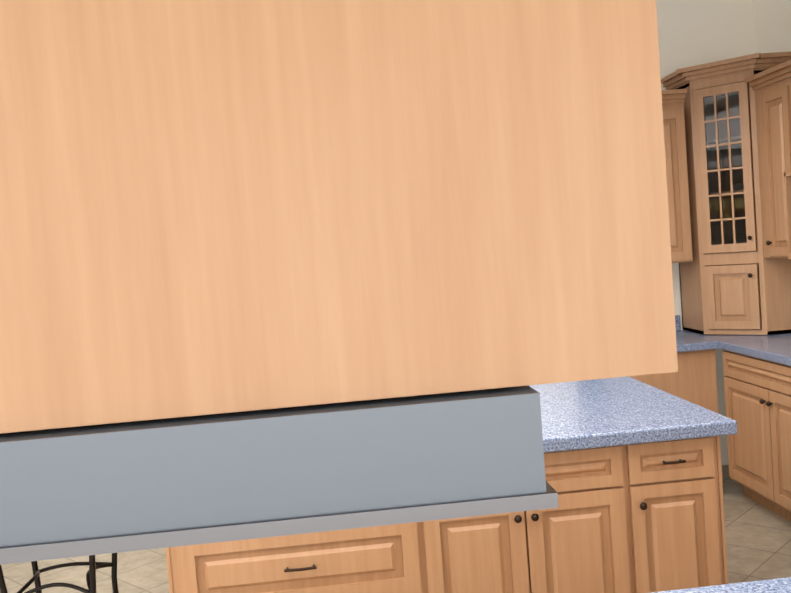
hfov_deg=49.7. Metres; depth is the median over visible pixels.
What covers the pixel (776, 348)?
countertop
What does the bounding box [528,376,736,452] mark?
island countertop
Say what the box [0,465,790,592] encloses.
floor
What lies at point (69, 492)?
under-cabinet range hood
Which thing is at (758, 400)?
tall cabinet
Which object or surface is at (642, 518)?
kitchen island
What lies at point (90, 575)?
bar stool
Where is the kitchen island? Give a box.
[165,436,727,592]
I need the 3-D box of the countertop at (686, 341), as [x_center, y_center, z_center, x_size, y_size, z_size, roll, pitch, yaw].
[1.448,0.252,5.295,0.820,0.150,0.685,-5,3,-4]
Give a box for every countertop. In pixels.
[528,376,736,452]
[651,577,790,592]
[675,315,718,351]
[718,333,790,365]
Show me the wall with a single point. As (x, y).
(694, 32)
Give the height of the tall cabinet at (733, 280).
1.645 m
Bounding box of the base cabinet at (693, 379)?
[629,349,722,484]
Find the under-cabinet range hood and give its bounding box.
[0,386,558,564]
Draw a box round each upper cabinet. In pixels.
[0,0,677,433]
[662,97,692,262]
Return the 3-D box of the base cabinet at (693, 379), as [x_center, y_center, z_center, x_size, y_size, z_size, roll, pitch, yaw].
[1.492,0.768,5.357,0.830,0.888,0.610,-5,3,-4]
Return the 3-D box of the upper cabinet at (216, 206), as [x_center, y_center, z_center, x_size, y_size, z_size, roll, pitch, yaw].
[-0.260,-0.424,0.984,0.994,1.070,0.474,-5,3,-4]
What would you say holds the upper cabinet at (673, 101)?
attached to the wall
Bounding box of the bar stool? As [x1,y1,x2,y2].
[0,553,118,592]
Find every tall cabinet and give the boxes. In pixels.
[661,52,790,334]
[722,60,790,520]
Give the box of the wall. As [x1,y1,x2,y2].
[656,0,790,464]

